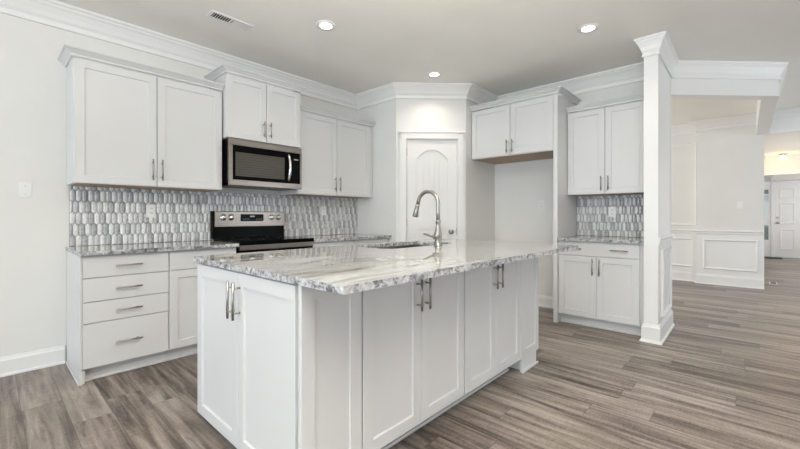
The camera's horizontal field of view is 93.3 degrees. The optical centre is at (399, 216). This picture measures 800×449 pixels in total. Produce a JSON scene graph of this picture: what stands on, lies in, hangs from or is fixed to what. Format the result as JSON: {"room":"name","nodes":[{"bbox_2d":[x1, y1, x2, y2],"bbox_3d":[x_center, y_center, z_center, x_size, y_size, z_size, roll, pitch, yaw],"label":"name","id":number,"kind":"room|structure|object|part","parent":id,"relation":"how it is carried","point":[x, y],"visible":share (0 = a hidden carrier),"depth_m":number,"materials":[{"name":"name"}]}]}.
{"room":"kitchen","nodes":[
{"label":"kitchen","id":0,"kind":"room"},
{"bbox_2d":[0,13,356,361],"bbox_3d":[-3.723,-0.236,1.798,0.120,2.745,11.820,0,0,43],"label":"wall","id":1,"kind":"structure","parent":0,"point":[34,231],"depth_m":2.81,"materials":[{"name":"white paint"}]},
{"bbox_2d":[18,182,31,197],"bbox_3d":[-2.743,-0.192,2.761,0.020,0.116,0.072,0,0,43],"label":"light switch","id":2,"kind":"object","parent":1,"relation":"attached to","point":[24,188],"visible":1,"depth_m":2.76,"materials":[{"name":"white plastic"}]},
{"bbox_2d":[0,345,64,377],"bbox_3d":[-5.092,1.067,0.191,0.030,0.137,7.400,0,0,43],"label":"baseboard","id":3,"kind":"structure","parent":1,"relation":"attached to","point":[13,364],"depth_m":2.78,"materials":[{"name":"white paint"}]},
{"bbox_2d":[57,44,224,191],"bbox_3d":[-2.118,-0.722,3.175,0.383,0.969,1.104,0,0,43],"label":"upper cabinet","id":4,"kind":"object","parent":1,"relation":"attached to","point":[126,128],"visible":1,"depth_m":3.01,"materials":[{"name":"white paint"}]},
{"bbox_3d":[-2.180,-0.696,2.915,0.020,0.902,0.516,0,0,43],"label":"door","id":5,"kind":"part","parent":4,"relation":"part of","materials":[{"name":"white paint"}]},
{"bbox_3d":[-2.117,-1.182,3.175,0.382,0.050,1.104,0,0,43],"label":"crown moulding","id":6,"kind":"part","parent":4,"relation":"part of","materials":[{"name":"white paint"}]},
{"bbox_3d":[-1.960,-0.379,3.114,0.039,0.170,0.012,0,0,43],"label":"handle","id":7,"kind":"part","parent":4,"relation":"part of","materials":[{"name":"silver metal"}]},
{"bbox_3d":[-1.827,-0.696,3.301,0.020,0.902,0.518,0,0,43],"label":"door","id":8,"kind":"part","parent":4,"relation":"part of","materials":[{"name":"white paint"}]},
{"bbox_2d":[69,186,356,245],"bbox_3d":[-1.581,-0.002,4.034,0.014,0.476,2.958,0,0,43],"label":"tile backsplash","id":9,"kind":"structure","parent":1,"relation":"attached to","point":[97,215],"depth_m":3.48,"materials":[{"name":"grey tile"}]},
{"bbox_2d":[146,204,155,217],"bbox_3d":[-2.203,-0.047,3.339,0.009,0.116,0.072,0,0,43],"label":"outlet","id":10,"kind":"object","parent":9,"relation":"attached to","point":[150,208],"visible":1,"depth_m":3.34,"materials":[{"name":"white plastic"}]},
{"bbox_2d":[321,206,325,214],"bbox_3d":[-0.948,-0.069,4.708,0.009,0.116,0.072,0,0,43],"label":"outlet","id":11,"kind":"object","parent":9,"relation":"attached to","point":[323,208],"visible":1,"depth_m":4.70,"materials":[{"name":"white plastic"}]},
{"bbox_2d":[204,63,307,147],"bbox_3d":[-1.449,-1.044,3.850,0.456,0.645,0.882,0,0,43],"label":"upper cabinet","id":12,"kind":"object","parent":1,"relation":"attached to","point":[254,111],"visible":0.94,"depth_m":3.67,"materials":[{"name":"white paint"}]},
{"bbox_3d":[-1.458,-1.018,3.596,0.020,0.578,0.380,0,0,43],"label":"door","id":13,"kind":"part","parent":12,"relation":"part of","materials":[{"name":"white paint"}]},
{"bbox_3d":[-1.449,-1.342,3.850,0.455,0.050,0.882,0,0,43],"label":"crown moulding","id":14,"kind":"part","parent":12,"relation":"part of","materials":[{"name":"white paint"}]},
{"bbox_2d":[222,138,301,190],"bbox_3d":[-1.436,-0.500,3.844,0.482,0.428,0.764,0,0,43],"label":"microwave","id":15,"kind":"object","parent":12,"relation":"attached to","point":[245,164],"visible":1,"depth_m":3.67,"materials":[{"name":"silver metal"}]},
{"bbox_3d":[-1.341,-0.499,3.696,0.025,0.316,0.605,0,0,43],"label":"door","id":16,"kind":"part","parent":15,"relation":"part of","materials":[{"name":"black glass"}]},
{"bbox_3d":[-1.135,-0.497,3.866,0.067,0.291,0.026,0,0,43],"label":"handle","id":17,"kind":"part","parent":15,"relation":"part of","materials":[{"name":"silver metal"}]},
{"bbox_3d":[-1.101,-0.499,3.957,0.025,0.316,0.102,0,0,43],"label":"control panel","id":18,"kind":"part","parent":15,"relation":"part of","materials":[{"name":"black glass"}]},
{"bbox_3d":[-1.329,-0.849,3.694,0.039,0.150,0.012,0,0,43],"label":"handle","id":19,"kind":"part","parent":12,"relation":"part of","materials":[{"name":"silver metal"}]},
{"bbox_3d":[-1.196,-1.018,3.880,0.020,0.578,0.380,0,0,43],"label":"door","id":20,"kind":"part","parent":12,"relation":"part of","materials":[{"name":"white paint"}]},
{"bbox_2d":[0,0,643,109],"bbox_3d":[-3.176,-1.526,1.825,12.148,0.164,2.778,0,0,-33],"label":"trim","id":21,"kind":"structure","parent":1,"relation":"attached to","point":[53,13],"depth_m":3.94,"materials":[{"name":"white paint"}]},
{"bbox_2d":[281,104,375,198],"bbox_3d":[-0.829,-0.722,4.582,0.383,0.969,1.137,0,0,43],"label":"upper cabinet","id":22,"kind":"object","parent":1,"relation":"attached to","point":[337,155],"visible":0.95,"depth_m":4.45,"materials":[{"name":"white paint"}]},
{"bbox_3d":[-0.935,-0.696,4.274,0.020,0.902,0.531,0,0,43],"label":"door","id":23,"kind":"part","parent":22,"relation":"part of","materials":[{"name":"white paint"}]},
{"bbox_3d":[-0.708,-1.182,4.468,0.052,0.050,1.134,0,0,43],"label":"crown moulding","id":24,"kind":"part","parent":22,"relation":"part of","materials":[{"name":"white paint"}]},
{"bbox_3d":[-0.573,-0.696,4.669,0.020,0.902,0.529,0,0,43],"label":"door","id":25,"kind":"part","parent":22,"relation":"part of","materials":[{"name":"white paint"}]},
{"bbox_2d":[357,99,395,241],"bbox_3d":[-0.285,-0.236,4.918,0.729,2.745,0.090,0,0,43],"label":"wall","id":26,"kind":"structure","parent":0,"point":[376,215],"depth_m":4.81,"materials":[{"name":"white paint"}]},
{"bbox_2d":[0,256,799,448],"bbox_3d":[2.891,1.166,2.708,9.800,0.060,22.100,0,0,43],"label":"floor","id":27,"kind":"structure","parent":0,"point":[726,375],"depth_m":2.38,"materials":[{"name":"grey wood"}]},
{"bbox_2d":[66,251,167,385],"bbox_3d":[-2.178,0.701,2.906,0.656,0.868,0.538,0,0,43],"label":"base cabinet","id":28,"kind":"object","parent":27,"relation":"on","point":[117,304],"visible":1,"depth_m":2.69,"materials":[{"name":"white paint"}]},
{"bbox_3d":[-2.360,0.701,2.735,0.618,0.868,0.039,0,0,43],"label":"panel","id":29,"kind":"part","parent":28,"relation":"part of","materials":[{"name":"white paint"}]},
{"bbox_3d":[-1.964,0.882,2.725,0.020,0.300,0.511,0,0,43],"label":"drawer","id":30,"kind":"part","parent":28,"relation":"part of","materials":[{"name":"white paint"}]},
{"bbox_3d":[-1.964,0.657,2.725,0.020,0.139,0.511,0,0,43],"label":"drawer","id":31,"kind":"part","parent":28,"relation":"part of","materials":[{"name":"white paint"}]},
{"bbox_3d":[-1.964,0.503,2.725,0.020,0.157,0.511,0,0,43],"label":"drawer","id":32,"kind":"part","parent":28,"relation":"part of","materials":[{"name":"white paint"}]},
{"bbox_3d":[-1.964,0.345,2.725,0.020,0.146,0.511,0,0,43],"label":"drawer","id":33,"kind":"part","parent":28,"relation":"part of","materials":[{"name":"white paint"}]},
{"bbox_3d":[-1.943,0.882,2.706,0.039,0.012,0.160,0,0,43],"label":"handle","id":34,"kind":"part","parent":28,"relation":"part of","materials":[{"name":"silver metal"}]},
{"bbox_3d":[-1.943,0.657,2.706,0.039,0.012,0.160,0,0,43],"label":"handle","id":35,"kind":"part","parent":28,"relation":"part of","materials":[{"name":"silver metal"}]},
{"bbox_3d":[-1.943,0.503,2.706,0.039,0.012,0.160,0,0,43],"label":"handle","id":36,"kind":"part","parent":28,"relation":"part of","materials":[{"name":"silver metal"}]},
{"bbox_3d":[-1.943,0.345,2.706,0.039,0.012,0.160,0,0,43],"label":"handle","id":37,"kind":"part","parent":28,"relation":"part of","materials":[{"name":"silver metal"}]},
{"bbox_2d":[66,240,238,256],"bbox_3d":[-1.997,0.251,3.106,0.654,0.030,1.071,0,0,43],"label":"countertop","id":38,"kind":"structure","parent":28,"relation":"on","point":[94,250],"depth_m":2.95,"materials":[{"name":"stone"}]},
{"bbox_2d":[166,247,235,360],"bbox_3d":[-1.817,0.701,3.299,0.656,0.868,0.524,0,0,43],"label":"base cabinet","id":39,"kind":"object","parent":27,"relation":"on","point":[182,271],"visible":0.24,"depth_m":3.00,"materials":[{"name":"white paint"}]},
{"bbox_3d":[-1.611,0.728,3.110,0.020,0.608,0.517,0,0,43],"label":"door","id":40,"kind":"part","parent":39,"relation":"part of","materials":[{"name":"white paint"}]},
{"bbox_3d":[-1.611,0.345,3.110,0.020,0.146,0.517,0,0,43],"label":"drawer","id":41,"kind":"part","parent":39,"relation":"part of","materials":[{"name":"white paint"}]},
{"bbox_2d":[210,211,313,252],"bbox_3d":[-1.357,0.542,3.765,0.678,1.187,0.770,0,0,43],"label":"range","id":42,"kind":"object","parent":27,"relation":"on","point":[233,226],"visible":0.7,"depth_m":3.78,"materials":[{"name":"silver metal"}]},
{"bbox_3d":[-1.736,0.011,3.718,0.031,0.062,0.062,0,0,43],"label":"knob","id":43,"kind":"part","parent":42,"relation":"part of","materials":[{"name":"silver metal"}]},
{"bbox_3d":[-1.683,0.011,3.776,0.031,0.062,0.062,0,0,43],"label":"knob","id":44,"kind":"part","parent":42,"relation":"part of","materials":[{"name":"silver metal"}]},
{"bbox_2d":[214,236,313,245],"bbox_3d":[-1.343,0.238,3.757,0.570,0.036,0.764,0,0,43],"label":"cooktop","id":45,"kind":"object","parent":42,"relation":"in","point":[250,240],"depth_m":3.63,"materials":[{"name":"black glass"}]},
{"bbox_3d":[-1.159,0.580,3.588,0.039,0.552,0.752,0,0,43],"label":"oven door","id":46,"kind":"part","parent":42,"relation":"part of","materials":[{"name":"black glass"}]},
{"bbox_3d":[-1.158,0.280,3.587,0.041,0.046,0.756,0,0,43],"label":"trim","id":47,"kind":"part","parent":42,"relation":"part of","materials":[{"name":"silver metal"}]},
{"bbox_2d":[198,263,361,448],"bbox_3d":[-0.642,0.694,1.807,1.026,0.883,0.332,0,0,43],"label":"base cabinet","id":48,"kind":"object","parent":27,"relation":"on","point":[280,363],"visible":0.94,"depth_m":1.55,"materials":[{"name":"white paint"}]},
{"bbox_3d":[-0.919,0.662,1.901,0.484,0.808,0.020,0,0,43],"label":"door","id":49,"kind":"part","parent":48,"relation":"part of","materials":[{"name":"white paint"}]},
{"bbox_3d":[-0.779,0.381,1.734,0.012,0.170,0.039,0,0,43],"label":"handle","id":50,"kind":"part","parent":48,"relation":"part of","materials":[{"name":"silver metal"}]},
{"bbox_3d":[-0.738,0.381,1.696,0.012,0.170,0.039,0,0,43],"label":"handle","id":51,"kind":"part","parent":48,"relation":"part of","materials":[{"name":"silver metal"}]},
{"bbox_3d":[-0.561,0.662,1.573,0.480,0.808,0.020,0,0,43],"label":"door","id":52,"kind":"part","parent":48,"relation":"part of","materials":[{"name":"white paint"}]},
{"bbox_3d":[-0.263,0.694,1.485,0.032,0.883,0.294,0,0,43],"label":"panel","id":53,"kind":"part","parent":48,"relation":"part of","materials":[{"name":"white paint"}]},
{"bbox_2d":[313,240,352,247],"bbox_3d":[-0.926,0.701,4.271,0.656,0.868,0.546,0,0,43],"label":"base cabinet","id":54,"kind":"object","parent":27,"relation":"on","point":[346,242],"visible":0.08,"depth_m":4.06,"materials":[{"name":"white paint"}]},
{"bbox_2d":[353,238,387,244],"bbox_3d":[-0.542,0.701,4.691,0.656,0.868,0.588,0,0,43],"label":"base cabinet","id":55,"kind":"object","parent":27,"relation":"on","point":[379,240],"visible":0.1,"depth_m":4.46,"materials":[{"name":"white paint"}]},
{"bbox_2d":[293,234,390,241],"bbox_3d":[-0.729,0.251,4.490,0.654,0.030,1.138,0,0,43],"label":"countertop","id":56,"kind":"structure","parent":55,"relation":"on","point":[340,237],"depth_m":4.40,"materials":[{"name":"stone"}]},
{"bbox_2d":[362,271,463,448],"bbox_3d":[0.006,0.694,1.974,0.348,0.883,0.782,0,0,43],"label":"base cabinet","id":57,"kind":"object","parent":27,"relation":"on","point":[413,332],"visible":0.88,"depth_m":1.83,"materials":[{"name":"white paint"}]},
{"bbox_3d":[-0.032,0.644,1.745,0.020,0.772,0.386,0,0,43],"label":"door","id":58,"kind":"part","parent":57,"relation":"part of","materials":[{"name":"white paint"}]},
{"bbox_3d":[0.098,0.384,1.845,0.039,0.155,0.012,0,0,43],"label":"handle","id":59,"kind":"part","parent":57,"relation":"part of","materials":[{"name":"silver metal"}]},
{"bbox_3d":[0.142,0.384,1.893,0.039,0.155,0.012,0,0,43],"label":"handle","id":60,"kind":"part","parent":57,"relation":"part of","materials":[{"name":"silver metal"}]},
{"bbox_3d":[0.231,0.644,2.032,0.020,0.772,0.386,0,0,43],"label":"door","id":61,"kind":"part","parent":57,"relation":"part of","materials":[{"name":"white paint"}]},
{"bbox_2d":[450,260,520,407],"bbox_3d":[0.521,0.694,2.536,0.348,0.883,0.737,0,0,43],"label":"base cabinet","id":62,"kind":"object","parent":27,"relation":"on","point":[492,294],"visible":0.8,"depth_m":2.40,"materials":[{"name":"white paint"}]},
{"bbox_3d":[0.491,0.644,2.316,0.020,0.772,0.363,0,0,43],"label":"door","id":63,"kind":"part","parent":62,"relation":"part of","materials":[{"name":"white paint"}]},
{"bbox_3d":[0.613,0.384,2.407,0.039,0.155,0.012,0,0,43],"label":"handle","id":64,"kind":"part","parent":62,"relation":"part of","materials":[{"name":"silver metal"}]},
{"bbox_3d":[0.657,0.384,2.456,0.039,0.155,0.012,0,0,43],"label":"handle","id":65,"kind":"part","parent":62,"relation":"part of","materials":[{"name":"silver metal"}]},
{"bbox_3d":[0.738,0.644,2.586,0.020,0.772,0.364,0,0,43],"label":"door","id":66,"kind":"part","parent":62,"relation":"part of","materials":[{"name":"white paint"}]},
{"bbox_2d":[510,257,538,372],"bbox_3d":[0.621,0.694,3.184,1.026,0.883,0.348,0,0,43],"label":"end panel","id":67,"kind":"object","parent":27,"relation":"on","point":[529,267],"visible":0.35,"depth_m":2.83,"materials":[{"name":"white paint"}]},
{"bbox_3d":[0.975,0.694,2.835,0.032,0.883,0.311,0,0,43],"label":"panel","id":68,"kind":"part","parent":67,"relation":"part of","materials":[{"name":"white paint"}]},
{"bbox_2d":[553,94,576,322],"bbox_3d":[1.871,-0.083,4.264,0.044,2.437,0.620,0,0,43],"label":"end panel","id":69,"kind":"object","parent":27,"relation":"on","point":[564,205],"visible":0.56,"depth_m":4.09,"materials":[{"name":"white paint"}]},
{"bbox_2d":[559,241,643,335],"bbox_3d":[2.169,0.696,3.972,0.785,0.878,0.644,0,0,43],"label":"base cabinet","id":70,"kind":"object","parent":27,"relation":"on","point":[601,284],"visible":0.83,"depth_m":3.74,"materials":[{"name":"white paint"}]},
{"bbox_3d":[1.833,0.718,3.909,0.368,0.620,0.020,0,0,43],"label":"door","id":71,"kind":"part","parent":70,"relation":"part of","materials":[{"name":"white paint"}]},
{"bbox_3d":[1.971,0.332,3.783,0.741,0.138,0.020,0,0,43],"label":"drawer","id":72,"kind":"part","parent":70,"relation":"part of","materials":[{"name":"white paint"}]},
{"bbox_2d":[557,235,643,243],"bbox_3d":[2.173,0.241,3.973,0.792,0.030,0.643,0,0,43],"label":"countertop","id":73,"kind":"structure","parent":70,"relation":"on","point":[608,239],"depth_m":3.84,"materials":[{"name":"stone"}]},
{"bbox_3d":[2.107,0.718,3.657,0.370,0.620,0.020,0,0,43],"label":"door","id":74,"kind":"part","parent":70,"relation":"part of","materials":[{"name":"white paint"}]},
{"bbox_2d":[764,257,782,258],"bbox_3d":[10.097,1.130,10.259,0.420,0.012,0.470,0,0,43],"label":"door mat","id":75,"kind":"object","parent":27,"relation":"on","point":[764,257],"visible":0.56,"depth_m":10.28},
{"bbox_3d":[-0.149,0.694,2.658,0.678,0.883,1.578,0,0,43],"label":"base cabinet","id":76,"kind":"object","parent":27,"relation":"on","visible":0},
{"bbox_2d":[193,238,578,294],"bbox_3d":[0.116,0.236,2.489,1.305,0.028,2.306,0,0,43],"label":"countertop","id":77,"kind":"structure","parent":76,"relation":"on","point":[346,269],"depth_m":1.90,"materials":[{"name":"stone"}]},
{"bbox_2d":[377,244,430,248],"bbox_3d":[0.049,0.344,2.967,0.436,0.184,0.832,0,0,43],"label":"sink","id":78,"kind":"object","parent":77,"relation":"in","point":[416,245],"visible":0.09,"depth_m":3.25,"materials":[{"name":"silver metal"}]},
{"bbox_2d":[412,190,441,245],"bbox_3d":[0.167,0.008,2.872,0.279,0.427,0.182,0,0,43],"label":"faucet","id":79,"kind":"object","parent":77,"relation":"on","point":[437,236],"visible":1,"depth_m":2.83,"materials":[{"name":"silver metal"}]},
{"bbox_3d":[0.214,-0.086,2.910,0.229,0.238,0.029,0,0,43],"label":"spout","id":80,"kind":"part","parent":79,"relation":"part of","materials":[{"name":"silver metal"}]},
{"bbox_3d":[0.225,0.146,2.784,0.135,0.056,0.041,0,0,-42],"label":"lever","id":81,"kind":"part","parent":79,"relation":"part of","materials":[{"name":"silver metal"}]},
{"bbox_2d":[57,0,799,125],"bbox_3d":[0.621,-1.659,0.232,9.800,0.100,15.380,0,0,43],"label":"ceiling","id":82,"kind":"structure","parent":0,"point":[500,47],"depth_m":3.38,"materials":[{"name":"paint"}]},
{"bbox_2d":[206,10,252,30],"bbox_3d":[-1.394,-1.604,3.102,0.125,0.008,0.335,0,0,43],"label":"ceiling vent","id":83,"kind":"object","parent":82,"relation":"in","point":[212,14],"visible":1,"depth_m":3.09,"materials":[{"name":"white metal"}]},
{"bbox_2d":[315,20,335,30],"bbox_3d":[-0.626,-1.604,3.178,0.170,0.008,0.170,0,0,43],"label":"recessed light","id":84,"kind":"object","parent":82,"relation":"in","point":[326,25],"visible":1,"depth_m":3.17,"materials":[{"name":"white paint"}]},
{"bbox_2d":[427,71,441,76],"bbox_3d":[0.388,-1.604,4.270,0.170,0.008,0.170,0,0,43],"label":"recessed light","id":85,"kind":"object","parent":82,"relation":"in","point":[433,73],"visible":1,"depth_m":4.26,"materials":[{"name":"white paint"}]},
{"bbox_2d":[577,23,598,32],"bbox_3d":[1.609,-1.604,3.226,0.170,0.008,0.170,0,0,43],"label":"recessed light","id":86,"kind":"object","parent":82,"relation":"in","point":[587,28],"visible":1,"depth_m":3.22,"materials":[{"name":"white paint"}]},
{"bbox_2d":[396,99,465,241],"bbox_3d":[0.383,-0.236,4.699,0.864,2.745,0.090,0,0,-2],"label":"wall","id":87,"kind":"structure","parent":0,"point":[411,114],"depth_m":4.65,"materials":[{"name":"white paint"}]},
{"bbox_2d":[399,131,464,244],"bbox_3d":[0.394,0.045,4.676,0.819,2.180,0.135,0,0,-2],"label":"door","id":88,"kind":"structure","parent":87,"relation":"in","point":[434,161],"depth_m":4.67,"materials":[{"name":"white paint"}]},
{"bbox_2d":[466,100,494,240],"bbox_3d":[1.028,-0.236,4.967,0.090,2.745,0.725,0,0,43],"label":"wall","id":89,"kind":"structure","parent":0,"point":[480,176],"depth_m":4.89,"materials":[{"name":"white paint"}]},
{"bbox_2d":[495,77,670,309],"bbox_3d":[1.533,-0.236,5.072,3.444,2.745,0.110,0,0,43],"label":"wall","id":90,"kind":"structure","parent":0,"point":[519,186],"depth_m":4.83,"materials":[{"name":"white paint"}]},
{"bbox_2d":[469,86,581,163],"bbox_3d":[1.500,-1.038,4.576,1.127,0.657,0.661,0,0,43],"label":"upper cabinet","id":91,"kind":"object","parent":90,"relation":"attached to","point":[522,131],"visible":0.97,"depth_m":4.37,"materials":[{"name":"white paint"}]},
{"bbox_3d":[1.099,-1.012,4.582,0.511,0.590,0.020,0,0,43],"label":"door","id":92,"kind":"part","parent":91,"relation":"part of","materials":[{"name":"white paint"}]},
{"bbox_3d":[1.499,-1.342,4.576,1.127,0.050,0.660,0,0,43],"label":"crown moulding","id":93,"kind":"part","parent":91,"relation":"part of","materials":[{"name":"white paint"}]},
{"bbox_3d":[1.474,-1.012,4.238,0.493,0.590,0.020,0,0,43],"label":"door","id":94,"kind":"part","parent":91,"relation":"part of","materials":[{"name":"white paint"}]},
{"bbox_2d":[538,200,543,208],"bbox_3d":[1.778,-0.144,4.765,0.072,0.116,0.009,0,0,43],"label":"outlet","id":95,"kind":"object","parent":90,"relation":"attached to","point":[540,202],"visible":1,"depth_m":4.76,"materials":[{"name":"white plastic"}]},
{"bbox_2d":[539,295,552,308],"bbox_3d":[1.416,1.067,4.581,1.045,0.137,0.770,0,0,43],"label":"baseboard","id":96,"kind":"structure","parent":90,"relation":"attached to","point":[544,301],"depth_m":4.71,"materials":[{"name":"white paint"}]},
{"bbox_2d":[566,93,643,195],"bbox_3d":[2.259,-0.720,4.070,0.785,0.973,0.383,0,0,43],"label":"upper cabinet","id":97,"kind":"object","parent":90,"relation":"attached to","point":[606,144],"visible":0.91,"depth_m":3.96,"materials":[{"name":"white paint"}]},
{"bbox_3d":[2.024,-0.694,4.110,0.377,0.906,0.020,0,0,43],"label":"door","id":98,"kind":"part","parent":97,"relation":"part of","materials":[{"name":"white paint"}]},
{"bbox_3d":[2.147,-1.182,3.948,0.785,0.050,0.052,0,0,43],"label":"crown moulding","id":99,"kind":"part","parent":97,"relation":"part of","materials":[{"name":"white paint"}]},
{"bbox_3d":[2.303,-0.694,3.854,0.367,0.906,0.020,0,0,43],"label":"door","id":100,"kind":"part","parent":97,"relation":"part of","materials":[{"name":"white paint"}]},
{"bbox_2d":[577,194,643,236],"bbox_3d":[2.385,-0.004,4.204,0.790,0.460,0.014,0,0,43],"label":"tile backsplash","id":101,"kind":"structure","parent":90,"relation":"attached to","point":[593,219],"depth_m":4.22,"materials":[{"name":"grey tile"}]},
{"bbox_2d":[608,207,615,216],"bbox_3d":[2.365,-0.048,4.208,0.072,0.116,0.009,0,0,43],"label":"outlet","id":102,"kind":"object","parent":101,"relation":"attached to","point":[611,210],"visible":1,"depth_m":4.21,"materials":[{"name":"white plastic"}]},
{"bbox_2d":[658,234,672,244],"bbox_3d":[2.574,0.221,3.645,0.017,0.070,0.788,0,0,43],"label":"trim","id":103,"kind":"structure","parent":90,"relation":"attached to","point":[667,238],"depth_m":3.56,"materials":[{"name":"white paint"}]},
{"bbox_2d":[661,245,671,316],"bbox_3d":[2.578,0.609,3.646,0.022,0.625,0.560,0,0,43],"label":"trim","id":104,"kind":"structure","parent":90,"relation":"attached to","point":[663,311],"depth_m":3.58,"materials":[{"name":"white paint"}]},
{"bbox_2d":[633,31,799,121],"bbox_3d":[4.415,-1.526,4.662,5.072,0.164,1.591,0,0,-15],"label":"trim","id":105,"kind":"structure","parent":90,"relation":"attached to","point":[660,43],"depth_m":3.93,"materials":[{"name":"white paint"}]},
{"bbox_2d":[644,54,669,324],"bbox_3d":[2.492,-0.236,3.651,0.110,2.745,0.688,0,0,43],"label":"wall column","id":106,"kind":"structure","parent":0,"point":[656,75],"depth_m":3.42,"materials":[{"name":"white paint"}]},
{"bbox_2d":[639,309,674,344],"bbox_3d":[2.519,1.053,3.680,0.172,0.164,0.830,0,0,43],"label":"baseboard","id":107,"kind":"structure","parent":106,"relation":"attached to","point":[650,333],"depth_m":3.41,"materials":[{"name":"white paint"}]},
{"bbox_2d":[671,130,696,280],"bbox_3d":[3.763,-0.236,7.878,3.900,2.745,0.140,0,0,43],"label":"wall","id":108,"kind":"structure","parent":0,"point":[682,157],"depth_m":6.65,"materials":[{"name":"white paint"}]},
{"bbox_2d":[672,237,692,266],"bbox_3d":[4.707,0.631,6.925,1.080,0.500,0.022,0,0,43],"label":"trim","id":109,"kind":"structure","parent":108,"relation":"attached to","point":[673,264],"depth_m":6.64,"materials":[{"name":"white paint"}]},
{"bbox_2d":[671,142,695,225],"bbox_3d":[4.706,-0.564,6.927,1.175,1.460,0.025,0,0,43],"label":"trim","id":110,"kind":"structure","parent":108,"relation":"attached to","point":[687,143],"depth_m":6.60,"materials":[{"name":"white paint"}]},
{"bbox_2d":[671,229,763,278],"bbox_3d":[4.024,0.634,7.452,4.560,0.805,0.174,0,0,43],"label":"trim","id":111,"kind":"structure","parent":108,"relation":"attached to","point":[737,255],"depth_m":6.20,"materials":[{"name":"white paint"}]},
{"bbox_2d":[672,270,763,288],"bbox_3d":[4.025,1.053,7.453,4.560,0.164,0.170,0,0,43],"label":"baseboard","id":112,"kind":"structure","parent":108,"relation":"attached to","point":[745,282],"depth_m":6.20,"materials":[{"name":"white paint"}]},
{"bbox_2d":[697,125,763,230],"bbox_3d":[5.406,-0.236,6.196,0.824,2.745,0.120,0,0,43],"label":"wall","id":113,"kind":"structure","parent":0,"point":[730,161],"depth_m":6.13,"materials":[{"name":"white paint"}]},
{"bbox_2d":[671,113,755,135],"bbox_3d":[3.964,-1.526,7.453,4.470,0.164,0.252,0,0,43],"label":"trim","id":114,"kind":"structure","parent":113,"relation":"attached to","point":[744,119],"depth_m":6.23,"materials":[{"name":"white paint"}]},
{"bbox_2d":[671,78,778,134],"bbox_3d":[4.405,-1.441,4.695,3.433,0.335,0.733,0,0,-34],"label":"beam","id":115,"kind":"structure","parent":113,"relation":"attached to","point":[766,92],"depth_m":3.98,"materials":[{"name":"white paint"}]},
{"bbox_2d":[737,201,742,208],"bbox_3d":[5.455,-0.181,6.054,0.072,0.116,0.020,0,0,43],"label":"light switch","id":116,"kind":"object","parent":113,"relation":"attached to","point":[739,203],"visible":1,"depth_m":6.06,"materials":[{"name":"white plastic"}]},
{"bbox_2d":[764,119,799,135],"bbox_3d":[6.444,-1.441,5.244,1.989,0.335,0.120,0,0,43],"label":"trim","id":117,"kind":"structure","parent":113,"relation":"attached to","point":[791,126],"depth_m":5.73,"materials":[{"name":"white paint"}]},
{"bbox_2d":[764,175,793,256],"bbox_3d":[10.858,-0.114,10.069,2.000,2.500,0.120,0,0,43],"label":"wall","id":118,"kind":"structure","parent":0,"point":[766,177],"depth_m":10.49,"materials":[{"name":"white paint"}]},
{"bbox_2d":[764,182,770,256],"bbox_3d":[10.233,0.086,10.582,0.235,2.099,0.070,0,0,43],"label":"window","id":119,"kind":"structure","parent":118,"relation":"in","point":[766,184],"depth_m":10.54,"materials":[{"name":"white paint"}]},
{"bbox_3d":[10.252,-0.244,10.566,0.095,0.700,0.008,0,0,43],"label":"pane","id":120,"kind":"part","parent":119,"relation":"part of","materials":[{"name":"clear glass"}]},
{"bbox_3d":[10.252,0.456,10.566,0.095,0.400,0.008,0,0,43],"label":"pane","id":121,"kind":"part","parent":119,"relation":"part of","materials":[{"name":"clear glass"}]},
{"bbox_2d":[771,180,799,257],"bbox_3d":[10.697,0.086,10.130,1.050,2.099,0.108,0,0,43],"label":"door","id":122,"kind":"structure","parent":118,"relation":"in","point":[785,195],"depth_m":10.30,"materials":[{"name":"white paint"}]},
{"bbox_2d":[764,132,799,157],"bbox_3d":[7.765,-1.414,6.842,2.200,0.100,4.021,0,0,43],"label":"ceiling","id":123,"kind":"structure","parent":0,"point":[789,143],"depth_m":7.17,"materials":[{"name":"paint"}]},
{"bbox_2d":[778,153,787,159],"bbox_3d":[8.362,-1.296,8.234,0.150,0.134,0.150,0,0,43],"label":"ceiling lamp","id":124,"kind":"object","parent":123,"relation":"attached to","point":[783,157],"visible":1,"depth_m":8.21,"materials":[{"name":"silver metal"}]},
{"bbox_2d":[764,155,799,171],"bbox_3d":[9.166,-1.169,8.216,1.990,0.390,0.100,0,0,43],"label":"wall entry header","id":125,"kind":"structure","parent":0,"point":[771,164],"depth_m":8.59,"materials":[{"name":"white paint"}]},
{"bbox_2d":[764,170,799,174],"bbox_3d":[9.121,-0.989,8.166,1.990,0.080,0.035,0,0,43],"label":"trim","id":126,"kind":"structure","parent":125,"relation":"attached to","point":[789,171],"depth_m":8.56,"materials":[{"name":"white paint"}]},
{"bbox_2d":[770,174,799,180],"bbox_3d":[9.974,-1.219,9.253,2.200,0.490,2.519,0,0,43],"label":"ceiling","id":127,"kind":"structure","parent":0,"point":[784,177],"depth_m":9.48,"materials":[{"name":"paint"}]}
]}

